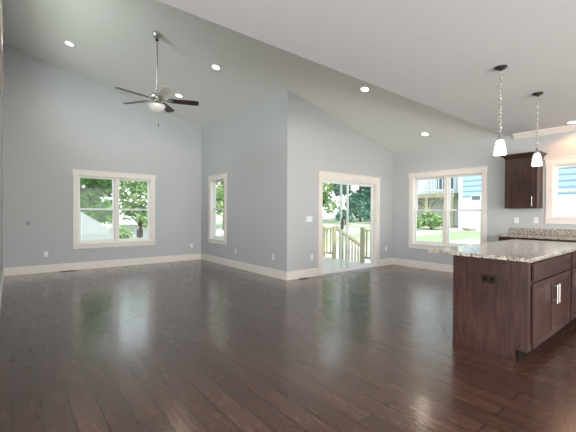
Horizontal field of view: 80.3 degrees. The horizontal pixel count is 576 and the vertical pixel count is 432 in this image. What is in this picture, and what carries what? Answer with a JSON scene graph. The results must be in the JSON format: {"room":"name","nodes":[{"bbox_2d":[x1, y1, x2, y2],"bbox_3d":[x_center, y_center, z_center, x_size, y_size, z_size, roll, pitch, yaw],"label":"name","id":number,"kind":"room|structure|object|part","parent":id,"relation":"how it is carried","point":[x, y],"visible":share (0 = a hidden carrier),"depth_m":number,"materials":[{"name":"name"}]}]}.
{"room":"empty living room","nodes":[
{"label":"empty living room","id":0,"kind":"room"},
{"bbox_2d":[0,89,2,283],"bbox_3d":[-3.772,-1.091,4.322,0.150,4.689,6.371,0,0,-39],"label":"wall","id":1,"kind":"structure","parent":0,"point":[1,97],"depth_m":5.91,"materials":[{"name":"paint"}]},
{"bbox_2d":[0,268,3,305],"bbox_3d":[-3.712,1.154,4.383,0.018,0.161,6.353,0,0,-39],"label":"baseboard","id":2,"kind":"structure","parent":1,"relation":"attached to","point":[2,277],"depth_m":5.46,"materials":[{"name":"paint"}]},
{"bbox_2d":[0,0,4,95],"bbox_3d":[-3.910,-2.555,4.528,0.195,1.105,3.036,0,0,-39],"label":"window","id":3,"kind":"structure","parent":1,"relation":"in","point":[2,88],"depth_m":5.06,"materials":[{"name":"paint"}]},
{"bbox_2d":[3,43,200,267],"bbox_3d":[-4.115,-1.135,8.239,4.546,4.725,0.150,0,0,-39],"label":"wall","id":4,"kind":"structure","parent":0,"point":[57,121],"depth_m":7.57,"materials":[{"name":"paint"}]},
{"bbox_2d":[4,253,200,275],"bbox_3d":[-4.073,1.127,8.189,4.246,0.161,0.018,0,0,-39],"label":"baseboard","id":5,"kind":"structure","parent":4,"relation":"attached to","point":[11,271],"depth_m":7.87,"materials":[{"name":"paint"}]},
{"bbox_2d":[72,169,155,248],"bbox_3d":[-4.130,-0.153,8.208,1.840,1.780,0.195,0,0,-39],"label":"window","id":6,"kind":"structure","parent":4,"relation":"in","point":[77,174],"depth_m":8.19,"materials":[{"name":"paint"}]},
{"bbox_3d":[-4.747,-0.152,7.628,0.100,1.550,0.020,0,0,-39],"label":"casing","id":7,"kind":"part","parent":6,"relation":"part of","materials":[{"name":"paint"}]},
{"bbox_3d":[-4.485,-0.525,7.995,0.744,0.765,0.030,0,0,-39],"label":"sash","id":8,"kind":"part","parent":6,"relation":"part of","materials":[{"name":"clear glass"}]},
{"bbox_3d":[-4.468,0.212,7.974,0.744,0.781,0.032,0,0,-39],"label":"sash","id":9,"kind":"part","parent":6,"relation":"part of","materials":[{"name":"clear glass"}]},
{"bbox_3d":[-4.096,0.635,8.167,1.828,0.025,0.075,0,0,-39],"label":"sill","id":10,"kind":"part","parent":6,"relation":"part of","materials":[{"name":"paint"}]},
{"bbox_3d":[-3.848,-0.526,8.511,0.744,0.765,0.030,0,0,-39],"label":"sash","id":11,"kind":"part","parent":6,"relation":"part of","materials":[{"name":"white plastic"}]},
{"bbox_3d":[-3.831,0.211,8.490,0.744,0.781,0.032,0,0,-39],"label":"sash","id":12,"kind":"part","parent":6,"relation":"part of","materials":[{"name":"white plastic"}]},
{"bbox_3d":[-3.435,-0.153,8.691,0.100,1.550,0.020,0,0,-39],"label":"casing","id":13,"kind":"part","parent":6,"relation":"part of","materials":[{"name":"paint"}]},
{"bbox_2d":[201,90,293,271],"bbox_3d":[-1.159,-0.598,8.082,0.150,3.679,3.823,0,0,-39],"label":"wall","id":14,"kind":"structure","parent":0,"point":[253,145],"depth_m":7.40,"materials":[{"name":"paint"}]},
{"bbox_2d":[207,173,226,244],"bbox_3d":[-1.771,-0.173,8.802,0.195,1.765,1.006,0,0,-39],"label":"window","id":15,"kind":"structure","parent":14,"relation":"in","point":[212,238],"depth_m":9.05,"materials":[{"name":"paint"}]},
{"bbox_3d":[-2.088,-0.176,9.095,0.020,1.535,0.100,0,0,-39],"label":"casing","id":16,"kind":"part","parent":15,"relation":"part of","materials":[{"name":"paint"}]},
{"bbox_3d":[-1.751,0.188,8.822,0.032,0.773,0.730,0,0,-39],"label":"sash","id":17,"kind":"part","parent":15,"relation":"part of","materials":[{"name":"white plastic"}]},
{"bbox_3d":[-1.722,-0.542,8.838,0.030,0.758,0.730,0,0,-39],"label":"sash","id":18,"kind":"part","parent":15,"relation":"part of","materials":[{"name":"white plastic"}]},
{"bbox_3d":[-1.551,-0.170,8.431,0.020,1.535,0.100,0,0,-39],"label":"casing","id":19,"kind":"part","parent":15,"relation":"part of","materials":[{"name":"paint"}]},
{"bbox_2d":[201,254,286,280],"bbox_3d":[-1.221,1.142,8.026,0.018,0.161,3.823,0,0,-39],"label":"baseboard","id":20,"kind":"structure","parent":14,"relation":"attached to","point":[270,272],"depth_m":7.62,"materials":[{"name":"paint"}]},
{"bbox_2d":[2,0,503,152],"bbox_3d":[-1.019,-2.689,6.535,8.815,2.247,6.671,0,0,-39],"label":"ceiling","id":21,"kind":"structure","parent":0,"point":[114,41],"depth_m":6.33,"materials":[{"name":"paint"}]},
{"bbox_2d":[63,40,74,46],"bbox_3d":[-4.077,-3.213,6.367,0.191,0.053,0.195,0,0,-33],"label":"recessed light","id":22,"kind":"object","parent":21,"relation":"attached to","point":[66,42],"visible":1,"depth_m":6.35,"materials":[{"name":"white"}]},
{"bbox_2d":[115,31,198,126],"bbox_3d":[-2.122,-2.222,5.530,1.283,1.536,1.248,0,0,-39],"label":"ceiling fan","id":23,"kind":"object","parent":21,"relation":"hanging from","point":[158,96],"visible":1,"depth_m":5.54,"materials":[{"name":"silver metal"}]},
{"bbox_3d":[-2.390,-1.895,5.235,0.140,0.008,0.485,15,9,36],"label":"blade","id":24,"kind":"part","parent":23,"relation":"part of","materials":[{"name":"brown wood"}]},
{"bbox_3d":[-2.534,-1.899,5.705,0.485,0.008,0.140,0,12,19],"label":"blade","id":25,"kind":"part","parent":23,"relation":"part of","materials":[{"name":"brown wood"}]},
{"bbox_3d":[-2.139,-1.755,5.570,0.268,0.118,0.268,0,0,-39],"label":"lamp shade","id":26,"kind":"part","parent":23,"relation":"part of","materials":[{"name":"white glass"}]},
{"bbox_3d":[-1.899,-1.893,5.227,0.140,0.008,0.485,15,-8,-34],"label":"blade","id":27,"kind":"part","parent":23,"relation":"part of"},
{"bbox_3d":[-2.131,-1.899,5.986,0.140,0.008,0.485,-12,0,1],"label":"blade","id":28,"kind":"part","parent":23,"relation":"part of","materials":[{"name":"brown wood"}]},
{"bbox_3d":[-1.740,-1.895,5.691,0.485,0.008,0.140,0,-12,-17],"label":"blade","id":29,"kind":"part","parent":23,"relation":"part of","materials":[{"name":"brown wood"}]},
{"bbox_2d":[211,64,220,69],"bbox_3d":[-1.313,-2.710,6.220,0.191,0.053,0.195,0,0,-33],"label":"recessed light","id":30,"kind":"object","parent":21,"relation":"attached to","point":[214,66],"visible":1,"depth_m":6.21,"materials":[{"name":"white"}]},
{"bbox_2d":[359,86,370,91],"bbox_3d":[1.357,-2.233,6.016,0.191,0.053,0.195,0,0,-33],"label":"recessed light","id":31,"kind":"object","parent":21,"relation":"attached to","point":[363,88],"visible":1,"depth_m":6.01,"materials":[{"name":"white"}]},
{"bbox_2d":[420,132,429,135],"bbox_3d":[2.931,-1.750,7.305,0.191,0.053,0.195,0,0,-33],"label":"recessed light","id":32,"kind":"object","parent":21,"relation":"attached to","point":[422,133],"visible":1,"depth_m":7.29,"materials":[{"name":"white"}]},
{"bbox_2d":[0,259,575,431],"bbox_3d":[-0.166,1.334,3.049,11.578,0.150,12.927,0,0,-39],"label":"floor","id":33,"kind":"structure","parent":0,"point":[199,345],"depth_m":3.00,"materials":[{"name":"brown wood"}]},
{"bbox_2d":[452,253,570,361],"bbox_3d":[2.375,0.830,3.545,1.348,0.877,0.691,0,0,-39],"label":"base cabinet","id":34,"kind":"object","parent":33,"relation":"on","point":[505,309],"visible":0.97,"depth_m":3.14,"materials":[{"name":"brown wood"}]},
{"bbox_3d":[1.806,1.261,3.184,0.008,0.013,0.543,0,0,-39],"label":"shoe moulding","id":35,"kind":"part","parent":34,"relation":"part of","materials":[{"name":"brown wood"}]},
{"bbox_2d":[481,274,495,283],"bbox_3d":[1.843,0.578,3.138,0.006,0.076,0.123,0,0,-39],"label":"outlet plate","id":36,"kind":"object","parent":34,"relation":"attached to","point":[485,278],"depth_m":3.14,"materials":[{"name":"brown plastic"}]},
{"bbox_3d":[1.847,0.830,3.155,0.020,0.877,0.633,0,0,-39],"label":"panel","id":37,"kind":"part","parent":34,"relation":"part of","materials":[{"name":"brown wood"}]},
{"bbox_2d":[428,239,575,262],"bbox_3d":[2.709,0.369,3.985,2.475,0.035,0.910,0,0,-39],"label":"countertop","id":38,"kind":"structure","parent":34,"relation":"on","point":[529,251],"depth_m":3.55,"materials":[{"name":"stone"}]},
{"bbox_3d":[2.355,0.869,3.147,0.610,0.568,0.020,0,0,-39],"label":"door","id":39,"kind":"part","parent":34,"relation":"part of","materials":[{"name":"brown wood"}]},
{"bbox_3d":[2.352,0.869,3.151,0.486,0.444,0.009,0,0,-39],"label":"door panel","id":40,"kind":"part","parent":34,"relation":"part of","materials":[{"name":"brown wood"}]},
{"bbox_3d":[2.561,0.779,3.338,1.320,0.772,0.020,0,0,-39],"label":"frame","id":41,"kind":"part","parent":34,"relation":"part of","materials":[{"name":"brown wood"}]},
{"bbox_3d":[2.596,0.491,3.338,1.225,0.158,0.020,0,0,-39],"label":"drawer","id":42,"kind":"part","parent":34,"relation":"part of","materials":[{"name":"brown wood"}]},
{"bbox_3d":[2.592,0.491,3.342,1.135,0.068,0.009,0,0,-39],"label":"door panel","id":43,"kind":"part","parent":34,"relation":"part of","materials":[{"name":"brown wood"}]},
{"bbox_3d":[2.833,0.868,3.533,0.610,0.568,0.020,0,0,-39],"label":"door","id":44,"kind":"part","parent":34,"relation":"part of","materials":[{"name":"brown wood"}]},
{"bbox_3d":[2.829,0.868,3.538,0.486,0.444,0.009,0,0,-39],"label":"door panel","id":45,"kind":"part","parent":34,"relation":"part of","materials":[{"name":"brown wood"}]},
{"bbox_2d":[499,237,575,242],"bbox_3d":[4.907,0.829,5.447,0.663,0.877,2.600,0,0,-39],"label":"base cabinet","id":46,"kind":"object","parent":33,"relation":"on","point":[500,238],"visible":0.11,"depth_m":5.87,"materials":[{"name":"brown wood"}]},
{"bbox_2d":[497,234,575,239],"bbox_3d":[4.922,0.370,5.445,0.648,0.035,2.665,0,0,-39],"label":"countertop","id":47,"kind":"structure","parent":46,"relation":"on","point":[498,235],"depth_m":5.84,"materials":[{"name":"stone"}]},
{"bbox_2d":[561,251,575,328],"bbox_3d":[3.307,0.829,4.299,1.050,0.877,0.691,0,0,-39],"label":"base cabinet","id":48,"kind":"object","parent":33,"relation":"on","point":[573,254],"visible":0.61,"depth_m":3.79,"materials":[{"name":"brown wood"}]},
{"bbox_3d":[3.329,0.868,3.935,0.476,0.568,0.020,0,0,-39],"label":"door","id":49,"kind":"part","parent":48,"relation":"part of","materials":[{"name":"brown wood"}]},
{"bbox_3d":[3.517,0.491,4.083,0.955,0.158,0.020,0,0,-39],"label":"drawer","id":50,"kind":"part","parent":48,"relation":"part of","materials":[{"name":"brown wood"}]},
{"bbox_3d":[3.325,0.868,3.939,0.352,0.444,0.009,0,0,-39],"label":"door panel","id":51,"kind":"part","parent":48,"relation":"part of","materials":[{"name":"brown wood"}]},
{"bbox_2d":[293,94,392,270],"bbox_3d":[1.403,-0.566,7.793,3.469,3.643,0.150,0,0,-39],"label":"wall","id":52,"kind":"structure","parent":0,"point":[321,142],"depth_m":7.07,"materials":[{"name":"paint"}]},
{"bbox_2d":[306,216,311,221],"bbox_3d":[0.434,0.060,6.912,0.165,0.115,0.010,0,0,-39],"label":"light switch","id":53,"kind":"object","parent":52,"relation":"attached to","point":[308,218],"visible":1,"depth_m":6.90,"materials":[{"name":"white plastic"}]},
{"bbox_2d":[287,258,392,280],"bbox_3d":[1.331,1.156,7.644,3.469,0.161,0.018,0,0,-39],"label":"baseboard","id":54,"kind":"structure","parent":52,"relation":"attached to","point":[292,275],"depth_m":6.88,"materials":[{"name":"paint"}]},
{"bbox_2d":[318,171,380,275],"bbox_3d":[1.389,0.148,7.780,2.106,2.175,0.204,0,0,-39],"label":"door","id":55,"kind":"structure","parent":52,"relation":"attached to","point":[324,176],"depth_m":7.75,"materials":[{"name":"paint"}]},
{"bbox_3d":[0.672,0.209,7.101,0.100,2.055,0.020,0,0,-39],"label":"casing","id":56,"kind":"part","parent":55,"relation":"part of","materials":[{"name":"paint"}]},
{"bbox_3d":[1.024,0.219,7.488,0.885,1.975,0.030,0,0,-39],"label":"fixed panel","id":57,"kind":"part","parent":55,"relation":"part of","materials":[{"name":"clear glass"}]},
{"bbox_3d":[1.218,0.186,7.646,0.034,0.240,0.053,0,0,-39],"label":"handle","id":58,"kind":"part","parent":55,"relation":"part of","materials":[{"name":"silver metal"}]},
{"bbox_3d":[1.621,0.218,8.027,1.150,1.975,0.030,0,0,-39],"label":"sliding panel","id":59,"kind":"part","parent":55,"relation":"part of","materials":[{"name":"clear glass"}]},
{"bbox_3d":[2.204,0.209,8.340,0.100,2.055,0.020,0,0,-39],"label":"casing","id":60,"kind":"part","parent":55,"relation":"part of","materials":[{"name":"paint"}]},
{"bbox_2d":[157,0,575,135],"bbox_3d":[1.911,-1.625,0.601,11.728,0.150,6.556,0,0,-39],"label":"ceiling","id":61,"kind":"structure","parent":0,"point":[441,55],"depth_m":3.13,"materials":[{"name":"paint"}]},
{"bbox_2d":[493,65,507,155],"bbox_3d":[2.238,-1.107,3.597,0.124,0.922,0.124,0,0,-39],"label":"pendant light","id":62,"kind":"object","parent":61,"relation":"hanging from","point":[500,147],"visible":1,"depth_m":3.58,"materials":[{"name":"white glass"}]},
{"bbox_3d":[2.236,-0.726,3.600,0.120,0.160,0.120,0,0,-39],"label":"lamp shade","id":63,"kind":"part","parent":62,"relation":"part of","materials":[{"name":"white glass"}]},
{"bbox_3d":[2.238,-1.203,3.597,0.026,0.667,0.027,0,0,6],"label":"chain","id":64,"kind":"part","parent":62,"relation":"part of","materials":[{"name":"silver metal"}]},
{"bbox_2d":[531,92,543,165],"bbox_3d":[3.188,-1.107,4.367,0.124,0.922,0.124,0,0,-39],"label":"pendant light","id":65,"kind":"object","parent":61,"relation":"hanging from","point":[537,159],"visible":1,"depth_m":4.35,"materials":[{"name":"white glass"}]},
{"bbox_3d":[3.186,-0.726,4.369,0.120,0.160,0.120,0,0,-39],"label":"lamp shade","id":66,"kind":"part","parent":65,"relation":"part of","materials":[{"name":"white glass"}]},
{"bbox_3d":[3.189,-1.204,4.366,0.026,0.667,0.027,0,0,6],"label":"chain","id":67,"kind":"part","parent":65,"relation":"part of","materials":[{"name":"silver metal"}]},
{"bbox_2d":[392,131,575,264],"bbox_3d":[5.602,-0.135,5.243,0.150,2.855,9.104,0,0,-39],"label":"wall","id":68,"kind":"structure","parent":0,"point":[500,219],"depth_m":7.04,"materials":[{"name":"paint"}]},
{"bbox_2d":[393,258,452,272],"bbox_3d":[3.513,1.166,7.691,0.018,0.161,2.656,0,0,-39],"label":"baseboard","id":69,"kind":"structure","parent":68,"relation":"attached to","point":[410,263],"depth_m":8.05,"materials":[{"name":"paint"}]},
{"bbox_2d":[407,166,488,249],"bbox_3d":[3.568,-0.123,7.720,0.195,1.820,1.818,0,0,-39],"label":"window","id":70,"kind":"structure","parent":68,"relation":"in","point":[413,178],"depth_m":7.70,"materials":[{"name":"paint"}]},
{"bbox_3d":[2.995,-0.130,8.329,0.020,1.590,0.100,0,0,-39],"label":"casing","id":71,"kind":"part","parent":70,"relation":"part of","materials":[{"name":"paint"}]},
{"bbox_3d":[3.362,-0.509,8.070,0.030,0.785,0.734,0,0,-39],"label":"sash","id":72,"kind":"part","parent":70,"relation":"part of","materials":[{"name":"glass"}]},
{"bbox_3d":[3.333,0.248,8.054,0.032,0.801,0.734,0,0,-39],"label":"sash","id":73,"kind":"part","parent":70,"relation":"part of","materials":[{"name":"clear glass"}]},
{"bbox_3d":[3.517,0.684,7.688,0.075,0.025,1.806,0,0,-39],"label":"sill","id":74,"kind":"part","parent":70,"relation":"part of","materials":[{"name":"paint"}]},
{"bbox_3d":[3.842,0.254,7.426,0.032,0.801,0.734,0,0,-39],"label":"sash","id":75,"kind":"part","parent":70,"relation":"part of","materials":[{"name":"clear glass"}]},
{"bbox_3d":[3.871,-0.503,7.442,0.030,0.785,0.734,0,0,-39],"label":"sash","id":76,"kind":"part","parent":70,"relation":"part of","materials":[{"name":"clear glass"}]},
{"bbox_3d":[4.043,-0.117,7.034,0.020,1.590,0.100,0,0,-39],"label":"casing","id":77,"kind":"part","parent":70,"relation":"part of","materials":[{"name":"paint"}]},
{"bbox_2d":[514,217,518,222],"bbox_3d":[4.409,0.083,6.589,0.010,0.115,0.075,0,0,-39],"label":"light switch","id":78,"kind":"object","parent":68,"relation":"attached to","point":[516,219],"visible":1,"depth_m":6.58,"materials":[{"name":"white plastic"}]},
{"bbox_2d":[501,151,546,208],"bbox_3d":[4.358,-0.641,6.333,0.408,1.000,0.632,0,0,-39],"label":"upper cabinet","id":79,"kind":"object","parent":68,"relation":"attached to","point":[523,181],"visible":0.92,"depth_m":6.22,"materials":[{"name":"brown wood"}]},
{"bbox_3d":[4.246,-0.606,6.258,0.020,0.906,0.465,0,0,-39],"label":"door","id":80,"kind":"part","parent":79,"relation":"part of","materials":[{"name":"brown wood"}]},
{"bbox_3d":[4.250,-0.606,6.262,0.009,0.786,0.345,0,0,-39],"label":"door panel","id":81,"kind":"part","parent":79,"relation":"part of","materials":[{"name":"brown wood"}]},
{"bbox_3d":[4.269,-0.608,6.262,0.020,0.935,0.512,0,0,-39],"label":"frame","id":82,"kind":"part","parent":79,"relation":"part of","materials":[{"name":"brown wood"}]},
{"bbox_3d":[4.360,-1.103,6.330,0.408,0.075,0.632,0,0,-39],"label":"crown","id":83,"kind":"part","parent":79,"relation":"part of","materials":[{"name":"brown wood"}]},
{"bbox_2d":[509,228,575,235],"bbox_3d":[5.167,0.295,5.643,0.021,0.115,2.665,0,0,-39],"label":"backsplash","id":84,"kind":"structure","parent":68,"relation":"attached to","point":[535,231],"depth_m":6.24,"materials":[{"name":"stone"}]},
{"bbox_2d":[512,124,575,139],"bbox_3d":[6.364,-1.502,4.106,0.095,0.100,6.400,0,0,-39],"label":"crown molding","id":85,"kind":"structure","parent":68,"relation":"attached to","point":[568,128],"depth_m":6.18,"materials":[{"name":"paint"}]},
{"bbox_2d":[544,156,575,223],"bbox_3d":[5.213,-0.445,5.688,0.195,1.185,1.526,0,0,-39],"label":"window","id":86,"kind":"structure","parent":68,"relation":"in","point":[552,165],"depth_m":6.15,"materials":[{"name":"paint"}]},
{"bbox_3d":[4.732,-0.451,6.183,0.020,0.955,0.100,0,0,-39],"label":"casing","id":87,"kind":"part","parent":86,"relation":"part of","materials":[{"name":"paint"}]},
{"bbox_3d":[5.164,0.045,5.653,0.075,0.025,1.514,0,0,-39],"label":"sill","id":88,"kind":"part","parent":86,"relation":"part of","materials":[{"name":"paint"}]},
{"bbox_3d":[5.025,-0.230,5.964,0.032,0.480,0.588,0,0,-39],"label":"sash","id":89,"kind":"part","parent":86,"relation":"part of","materials":[{"name":"white plastic"}]},
{"bbox_3d":[5.052,-0.670,5.982,0.030,0.471,0.588,0,0,-39],"label":"sash","id":90,"kind":"part","parent":86,"relation":"part of","materials":[{"name":"white plastic"}]},
{"label":"outside","id":91,"kind":"structure","parent":0,"visible":0},
{"bbox_2d":[99,214,479,262],"bbox_3d":[-5.556,0.898,14.811,150.000,1.620,150.000,0,0,-39],"label":"ground","id":92,"kind":"structure","parent":91,"point":[460,236],"depth_m":14.96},
{"bbox_2d":[80,211,111,239],"bbox_3d":[-7.308,0.605,12.457,0.110,2.320,2.592,0,0,11],"label":"fence","id":93,"kind":"object","parent":92,"relation":"on","point":[90,229],"visible":0.29,"depth_m":12.61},
{"bbox_2d":[80,178,121,223],"bbox_3d":[-8.533,-0.885,14.483,2.960,5.368,3.058,0,0,-39],"label":"leafy tree","id":94,"kind":"object","parent":92,"relation":"on","point":[94,189],"visible":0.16,"depth_m":14.57,"materials":[{"name":"green plant"}]},
{"bbox_2d":[109,225,134,238],"bbox_3d":[-7.448,1.047,14.932,1.213,1.416,1.603,0,0,2],"label":"shrub","id":95,"kind":"object","parent":92,"relation":"on","point":[122,233],"visible":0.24,"depth_m":15.17,"materials":[{"name":"green plant"}]},
{"bbox_2d":[106,213,147,238],"bbox_3d":[-9.071,0.744,20.584,2.900,1.820,2.600,0,0,-39],"label":"garden shed","id":96,"kind":"object","parent":92,"relation":"on","point":[133,225],"visible":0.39,"depth_m":19.47,"materials":[{"name":"white"}]},
{"bbox_2d":[119,180,147,237],"bbox_3d":[-7.378,-0.721,17.224,2.953,5.022,2.699,0,0,-39],"label":"leafy tree","id":97,"kind":"object","parent":92,"relation":"on","point":[135,189],"visible":0.52,"depth_m":16.77,"materials":[{"name":"green plant"}]},
{"bbox_2d":[216,182,223,217],"bbox_3d":[-4.077,-1.250,18.212,2.767,6.094,2.716,0,0,9],"label":"leafy tree","id":98,"kind":"object","parent":92,"relation":"on","point":[219,212],"visible":0.02,"depth_m":18.42,"materials":[{"name":"green plant"}]},
{"bbox_2d":[216,182,223,229],"bbox_3d":[-4.574,-2.361,24.003,3.086,6.896,3.207,0,0,19],"label":"leafy tree","id":99,"kind":"object","parent":92,"relation":"on","point":[218,199],"visible":0.1,"depth_m":23.42,"materials":[{"name":"green plant"}]},
{"bbox_3d":[-4.571,-3.083,23.998,3.086,5.452,3.207,0,0,19],"label":"crown","id":100,"kind":"part","parent":99,"relation":"part of","materials":[{"name":"green plant"}]},
{"bbox_2d":[323,189,332,207],"bbox_3d":[2.059,-3.698,27.194,3.464,8.444,3.256,0,0,-39],"label":"leafy tree","id":101,"kind":"object","parent":92,"relation":"on","point":[328,194],"visible":0.02,"depth_m":26.55,"materials":[{"name":"green plant"}]},
{"bbox_2d":[323,183,339,213],"bbox_3d":[2.092,-2.949,22.959,3.305,7.164,2.888,0,0,0],"label":"leafy tree","id":102,"kind":"object","parent":92,"relation":"on","point":[330,187],"visible":0.08,"depth_m":23.07,"materials":[{"name":"green plant"}]},
{"bbox_2d":[322,257,360,268],"bbox_3d":[0.520,1.535,8.783,3.341,0.500,2.466,0,0,-39],"label":"deck","id":103,"kind":"object","parent":92,"relation":"on","point":[327,262],"visible":0.16,"depth_m":9.42,"materials":[{"name":"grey wood"}]},
{"bbox_2d":[322,226,335,258],"bbox_3d":[1.242,0.793,10.418,0.100,0.970,0.550,0,0,-39],"label":"deck railing","id":104,"kind":"object","parent":103,"relation":"on","point":[333,228],"visible":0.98,"depth_m":10.33,"materials":[{"name":"brown wood"}]},
{"bbox_3d":[1.097,0.791,10.597,0.090,0.970,0.090,0,0,-39],"label":"post","id":105,"kind":"part","parent":104,"relation":"part of","materials":[{"name":"brown wood"}]},
{"bbox_3d":[1.387,0.795,10.240,0.090,0.970,0.090,0,0,-39],"label":"post","id":106,"kind":"part","parent":104,"relation":"part of","materials":[{"name":"brown wood"}]},
{"bbox_2d":[360,227,369,262],"bbox_3d":[2.274,0.806,9.144,0.100,0.970,0.790,0,0,-39],"label":"deck railing","id":107,"kind":"object","parent":103,"relation":"on","point":[363,257],"visible":0.35,"depth_m":9.38,"materials":[{"name":"brown wood"}]},
{"bbox_3d":[2.054,0.803,9.416,0.090,0.970,0.090,0,0,-39],"label":"post","id":108,"kind":"part","parent":107,"relation":"part of","materials":[{"name":"brown wood"}]},
{"bbox_2d":[335,209,354,224],"bbox_3d":[3.459,0.081,20.929,0.982,1.070,1.293,0,0,-39],"label":"shrub","id":109,"kind":"object","parent":92,"relation":"on","point":[337,216],"visible":0.67,"depth_m":20.78,"materials":[{"name":"green plant"}]},
{"bbox_2d":[336,226,359,261],"bbox_3d":[2.240,1.049,10.290,1.230,1.470,1.060,0,0,-39],"label":"stair railing","id":110,"kind":"object","parent":92,"relation":"on","point":[351,238],"depth_m":10.64,"materials":[{"name":"brown wood"}]},
{"bbox_3d":[1.925,0.655,10.655,1.200,0.690,0.090,0,0,-39],"label":"hand rail","id":111,"kind":"part","parent":110,"relation":"part of","materials":[{"name":"brown wood"}]},
{"bbox_2d":[331,183,370,220],"bbox_3d":[5.321,-3.877,24.980,4.136,8.764,4.665,0,0,-39],"label":"leafy tree","id":112,"kind":"object","parent":92,"relation":"on","point":[358,201],"visible":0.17,"depth_m":24.29,"materials":[{"name":"green plant"}]},
{"bbox_2d":[358,209,370,222],"bbox_3d":[5.186,0.014,21.462,1.272,1.092,1.442,0,0,-39],"label":"shrub","id":113,"kind":"object","parent":92,"relation":"on","point":[365,214],"visible":0.52,"depth_m":21.38,"materials":[{"name":"green plant"}]},
{"bbox_2d":[417,216,422,227],"bbox_3d":[5.586,0.295,15.326,0.907,0.805,0.802,0,0,-39],"label":"shrub","id":114,"kind":"object","parent":92,"relation":"on","point":[419,222],"visible":0.16,"depth_m":15.21,"materials":[{"name":"green plant"}]},
{"bbox_2d":[420,211,442,229],"bbox_3d":[6.673,0.218,15.864,1.072,0.942,1.180,0,0,-39],"label":"shrub","id":115,"kind":"object","parent":92,"relation":"on","point":[429,219],"visible":0.98,"depth_m":15.66,"materials":[{"name":"green plant"}]},
{"bbox_2d":[417,177,458,224],"bbox_3d":[10.447,-3.179,21.740,7.200,8.050,4.700,0,0,-39],"label":"house","id":116,"kind":"structure","parent":92,"relation":"on","point":[438,204],"depth_m":19.18,"materials":[{"name":"white"}]},
{"bbox_3d":[8.671,-2.093,18.770,0.020,1.360,0.960,0,0,-39],"label":"pane","id":117,"kind":"part","parent":116,"relation":"part of","materials":[{"name":"glass"}]},
{"bbox_2d":[418,178,458,226],"bbox_3d":[7.508,-0.700,19.000,1.580,2.900,4.200,0,0,-39],"label":"deck","id":118,"kind":"object","parent":92,"relation":"on","point":[426,197],"visible":0.23,"depth_m":17.62,"materials":[{"name":"brown wood"}]},
{"bbox_3d":[7.357,-0.094,18.074,0.140,1.700,0.140,0,0,-39],"label":"post","id":119,"kind":"part","parent":118,"relation":"part of","materials":[{"name":"brown wood"}]},
{"bbox_3d":[6.937,-1.729,18.528,0.100,0.840,4.200,0,0,-39],"label":"rail","id":120,"kind":"part","parent":118,"relation":"part of","materials":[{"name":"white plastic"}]},
{"bbox_3d":[8.206,-0.084,17.025,0.140,1.700,0.140,0,0,-39],"label":"post","id":121,"kind":"part","parent":118,"relation":"part of","materials":[{"name":"brown wood"}]},
{"bbox_2d":[462,222,476,230],"bbox_3d":[7.978,0.497,14.992,0.562,0.430,0.578,0,0,-15],"label":"boulder","id":122,"kind":"object","parent":92,"relation":"on","point":[471,226],"visible":0.94,"depth_m":14.79,"materials":[{"name":"white stone"}]},
{"bbox_2d":[458,167,575,228],"bbox_3d":[14.695,-3.186,14.307,10.550,8.400,11.700,0,0,-39],"label":"house","id":123,"kind":"structure","parent":92,"relation":"on","point":[469,187],"depth_m":15.43,"materials":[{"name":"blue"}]},
{"bbox_3d":[8.521,-0.822,15.483,0.010,0.180,0.360,0,0,-39],"label":"pane","id":124,"kind":"part","parent":123,"relation":"part of","materials":[{"name":"glass"}]}
]}

